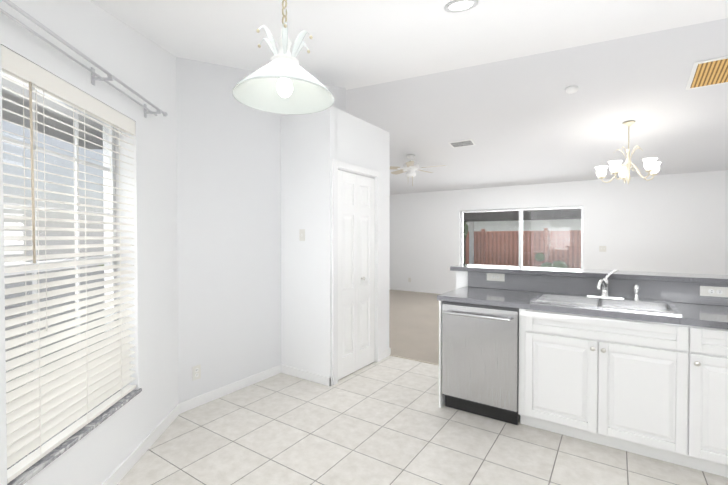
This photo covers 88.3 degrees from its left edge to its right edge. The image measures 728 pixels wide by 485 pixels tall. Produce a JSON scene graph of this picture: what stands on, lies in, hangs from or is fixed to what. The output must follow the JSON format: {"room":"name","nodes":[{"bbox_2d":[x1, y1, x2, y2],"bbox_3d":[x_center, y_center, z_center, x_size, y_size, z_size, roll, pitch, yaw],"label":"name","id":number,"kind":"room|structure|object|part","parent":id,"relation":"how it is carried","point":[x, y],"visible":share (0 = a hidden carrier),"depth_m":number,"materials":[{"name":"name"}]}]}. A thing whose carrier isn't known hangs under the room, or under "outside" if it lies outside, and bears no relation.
{"room":"kitchen","nodes":[
{"label":"kitchen","id":0,"kind":"room"},
{"bbox_2d":[0,0,177,484],"bbox_3d":[-1.457,-0.483,1.232,0.200,3.750,3.664,0,1,-4],"label":"wall","id":1,"kind":"structure","parent":0,"point":[136,61],"depth_m":2.37,"materials":[{"name":"paint"}]},
{"bbox_2d":[7,388,141,484],"bbox_3d":[-1.458,0.952,1.910,0.136,0.020,0.990,0,1,-4],"label":"sill","id":2,"kind":"structure","parent":1,"relation":"attached to","point":[29,473],"depth_m":1.78,"materials":[{"name":"stone"}]},
{"bbox_2d":[0,0,167,482],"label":"window blinds","id":3,"kind":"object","parent":1,"relation":"in","point":[40,410],"depth_m":1.78,"materials":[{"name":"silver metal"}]},
{"bbox_3d":[-1.554,0.102,1.892,0.545,1.650,0.696,1,1,34],"label":"glass","id":4,"kind":"part","parent":3,"relation":"part of","materials":[{"name":"clear glass"}]},
{"bbox_3d":[-1.554,0.102,1.892,0.622,1.716,0.776,1,1,34],"label":"frame","id":5,"kind":"part","parent":3,"relation":"part of","materials":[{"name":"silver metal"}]},
{"bbox_3d":[-1.284,-0.853,1.396,1.492,0.085,1.903,1,1,34],"label":"curtain rod","id":6,"kind":"part","parent":3,"relation":"part of","materials":[{"name":"white metal"}]},
{"bbox_2d":[101,348,390,484],"bbox_3d":[-0.729,1.335,2.218,2.111,0.085,4.932,1,1,34],"label":"baseboard","id":7,"kind":"structure","parent":1,"relation":"attached to","point":[121,470],"depth_m":3.14,"materials":[{"name":"white wood"}]},
{"bbox_2d":[176,57,345,402],"bbox_3d":[-0.950,-0.521,3.881,0.140,3.750,2.350,1,1,34],"label":"wall","id":8,"kind":"structure","parent":0,"point":[229,225],"depth_m":3.33,"materials":[{"name":"paint"}]},
{"bbox_2d":[192,364,200,380],"bbox_3d":[-1.390,1.081,3.115,0.008,0.115,0.072,1,1,34],"label":"electrical outlet","id":9,"kind":"object","parent":8,"relation":"attached to","point":[196,372],"visible":1,"depth_m":3.11,"materials":[{"name":"white plastic"}]},
{"bbox_2d":[281,106,389,376],"bbox_3d":[-0.320,0.025,4.206,0.750,2.650,1.120,1,1,34],"label":"wall","id":10,"kind":"structure","parent":0,"point":[313,145],"depth_m":3.73,"materials":[{"name":"paint"}]},
{"bbox_2d":[299,229,304,240],"bbox_3d":[-0.618,-0.073,3.717,0.072,0.115,0.022,1,1,34],"label":"light switch","id":11,"kind":"object","parent":10,"relation":"attached to","point":[301,234],"visible":1,"depth_m":3.72,"materials":[{"name":"white plastic"}]},
{"bbox_2d":[332,159,380,384],"bbox_3d":[-0.097,0.281,3.939,0.122,2.145,0.860,1,1,34],"label":"door frame","id":12,"kind":"structure","parent":10,"relation":"attached to","point":[337,165],"depth_m":3.68,"materials":[{"name":"white wood"}]},
{"bbox_2d":[338,170,374,379],"bbox_3d":[-0.089,0.317,3.934,0.035,2.058,0.704,1,1,34],"label":"pantry door","id":13,"kind":"structure","parent":10,"relation":"in","point":[356,263],"depth_m":3.91,"materials":[{"name":"white wood"}]},
{"bbox_2d":[90,0,727,194],"bbox_3d":[0.845,-1.353,3.993,8.300,1.567,10.500,1,1,34],"label":"ceiling","id":14,"kind":"structure","parent":0,"point":[424,82],"depth_m":4.05,"materials":[{"name":"paint"}]},
{"bbox_2d":[232,0,334,114],"bbox_3d":[-0.283,-0.862,1.336,0.356,0.694,0.356,1,1,34],"label":"light","id":15,"kind":"object","parent":14,"relation":"hanging from","point":[283,81],"visible":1,"depth_m":1.36,"materials":[{"name":"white glass"}]},
{"bbox_3d":[-0.283,-0.579,1.340,0.356,0.128,0.356,1,1,34],"label":"lamp shade","id":16,"kind":"part","parent":15,"relation":"part of","materials":[{"name":"white glass"}]},
{"bbox_3d":[-0.283,-0.988,1.335,0.130,0.441,0.130,1,1,34],"label":"chain","id":17,"kind":"part","parent":15,"relation":"part of","materials":[{"name":"gold metal"}]},
{"bbox_3d":[-0.283,-0.555,1.341,0.056,0.070,0.056,1,1,34],"label":"bulb","id":18,"kind":"part","parent":15,"relation":"part of","materials":[{"name":"white glass"}]},
{"bbox_2d":[390,154,445,185],"bbox_3d":[0.921,-1.340,7.037,1.243,0.588,1.255,1,1,34],"label":"fan","id":19,"kind":"object","parent":14,"relation":"hanging from","point":[410,167],"visible":0.98,"depth_m":6.97,"materials":[{"name":"white"}]},
{"bbox_3d":[0.882,-1.340,7.040,0.290,0.588,0.290,1,1,34],"label":"motor","id":20,"kind":"part","parent":19,"relation":"part of","materials":[{"name":"white plastic"}]},
{"bbox_2d":[444,0,477,12],"bbox_3d":[0.622,-1.518,2.402,0.210,0.052,0.207,1,1,34],"label":"recessed light","id":21,"kind":"object","parent":14,"relation":"in","point":[454,6],"visible":0.98,"depth_m":2.40,"materials":[{"name":"white"}]},
{"bbox_2d":[448,139,475,147],"bbox_3d":[1.639,-1.654,6.275,0.400,0.049,0.248,1,1,34],"label":"ceiling vent","id":22,"kind":"object","parent":14,"relation":"in","point":[462,143],"visible":0.98,"depth_m":6.26,"materials":[{"name":"white plastic"}]},
{"bbox_2d":[565,86,577,93],"bbox_3d":[2.448,-1.798,4.418,0.136,0.050,0.136,1,1,34],"label":"smoke detector","id":23,"kind":"object","parent":14,"relation":"attached to","point":[571,89],"visible":1,"depth_m":4.39,"materials":[{"name":"white plastic"}]},
{"bbox_2d":[595,121,660,183],"bbox_3d":[3.583,-1.205,5.103,0.754,0.843,0.750,1,1,34],"label":"dining chandelier","id":24,"kind":"object","parent":14,"relation":"hanging from","point":[651,165],"visible":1,"depth_m":5.04,"materials":[{"name":"white glass"}]},
{"bbox_2d":[686,56,727,89],"bbox_3d":[3.704,-1.762,3.841,0.560,0.102,0.554,1,1,34],"label":"ceiling vent","id":25,"kind":"object","parent":14,"relation":"in","point":[709,72],"visible":1,"depth_m":3.90,"materials":[{"name":"white plastic"}]},
{"bbox_2d":[389,289,439,363],"bbox_3d":[2.330,1.369,6.239,8.300,0.104,5.180,1,1,34],"label":"floor carpet","id":26,"kind":"object","parent":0,"point":[413,325],"depth_m":5.97,"materials":[{"name":"beige carpet"}]},
{"bbox_2d":[117,356,727,484],"bbox_3d":[0.395,1.442,1.213,5.900,0.100,5.320,1,1,34],"label":"floor","id":27,"kind":"structure","parent":0,"point":[387,421],"depth_m":2.54,"materials":[{"name":"white tile"}]},
{"bbox_2d":[390,355,438,364],"bbox_3d":[0.677,1.346,4.229,0.900,0.007,0.016,1,1,34],"label":"trim","id":28,"kind":"structure","parent":27,"relation":"on","point":[415,360],"depth_m":4.27,"materials":[{"name":"beige"}]},
{"bbox_2d":[437,264,727,477],"bbox_3d":[2.276,0.793,2.546,3.653,1.161,1.073,1,1,34],"label":"kitchen counter","id":29,"kind":"object","parent":27,"relation":"on","point":[635,362],"visible":1,"depth_m":2.59,"materials":[{"name":"white wood"}]},
{"bbox_2d":[441,301,518,424],"bbox_3d":[1.038,0.922,3.147,0.590,0.886,0.683,1,1,34],"label":"dishwasher","id":30,"kind":"object","parent":29,"relation":"in","point":[480,340],"depth_m":2.90,"materials":[{"name":"grey metal"}]},
{"bbox_2d":[437,264,727,328],"bbox_3d":[2.290,0.367,2.561,3.653,0.232,1.025,1,1,34],"label":"countertop","id":31,"kind":"structure","parent":29,"relation":"on","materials":[{"name":"grey stone"}]},
{"bbox_2d":[585,269,639,299],"bbox_3d":[1.871,0.319,2.832,0.358,0.222,0.258,1,1,34],"label":"faucet","id":32,"kind":"object","parent":29,"relation":"on","point":[603,284],"depth_m":2.91,"materials":[{"name":"silver metal"}]},
{"bbox_2d":[456,271,467,288],"bbox_3d":[2.449,0.830,2.752,3.620,1.080,0.140,1,1,34],"label":"wall","id":33,"kind":"structure","parent":0,"point":[461,279],"depth_m":3.67,"materials":[{"name":"paint"}]},
{"bbox_2d":[487,273,504,280],"bbox_3d":[1.216,0.321,3.468,0.160,0.070,0.008,1,1,34],"label":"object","id":34,"kind":"structure","parent":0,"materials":[{"name":"white plastic"}]},
{"bbox_2d":[389,170,727,290],"bbox_3d":[3.664,-0.581,8.195,7.980,3.750,0.200,1,1,34],"label":"wall","id":35,"kind":"structure","parent":0,"point":[672,223],"depth_m":7.33,"materials":[{"name":"paint"}]},
{"bbox_2d":[389,286,449,293],"bbox_3d":[3.605,1.252,8.132,7.700,0.085,0.013,1,1,34],"label":"baseboard","id":36,"kind":"structure","parent":35,"relation":"attached to","point":[416,290],"depth_m":9.62,"materials":[{"name":"white wood"}]},
{"bbox_2d":[461,206,583,268],"bbox_3d":[3.414,-0.043,8.358,2.566,1.426,0.080,1,1,34],"label":"room window","id":37,"kind":"structure","parent":35,"relation":"in","point":[521,239],"depth_m":8.28,"materials":[{"name":"silver metal"}]},
{"bbox_2d":[599,246,605,251],"bbox_3d":[4.697,0.123,7.376,0.118,0.115,0.022,1,1,34],"label":"light switch","id":38,"kind":"object","parent":35,"relation":"attached to","point":[602,248],"visible":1,"depth_m":7.38,"materials":[{"name":"white plastic"}]},
{"bbox_2d":[700,286,727,296],"bbox_3d":[2.463,0.345,2.629,0.160,0.070,0.008,1,1,34],"label":"power outlet","id":39,"kind":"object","parent":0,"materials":[{"name":"white plastic"}]},
{"label":"outside","id":40,"kind":"structure","parent":0,"visible":0},
{"bbox_2d":[4,263,104,392],"bbox_3d":[2.177,1.488,7.536,55.000,0.130,65.000,1,1,34],"label":"ground","id":41,"kind":"structure","parent":40,"point":[48,298],"depth_m":8.69,"materials":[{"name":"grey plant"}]},
{"bbox_2d":[2,78,580,268],"bbox_3d":[4.224,-0.151,14.086,25.060,3.076,29.009,1,1,34],"label":"patio","id":42,"kind":"structure","parent":41,"relation":"on","point":[549,223],"depth_m":11.96,"materials":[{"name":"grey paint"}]}
]}

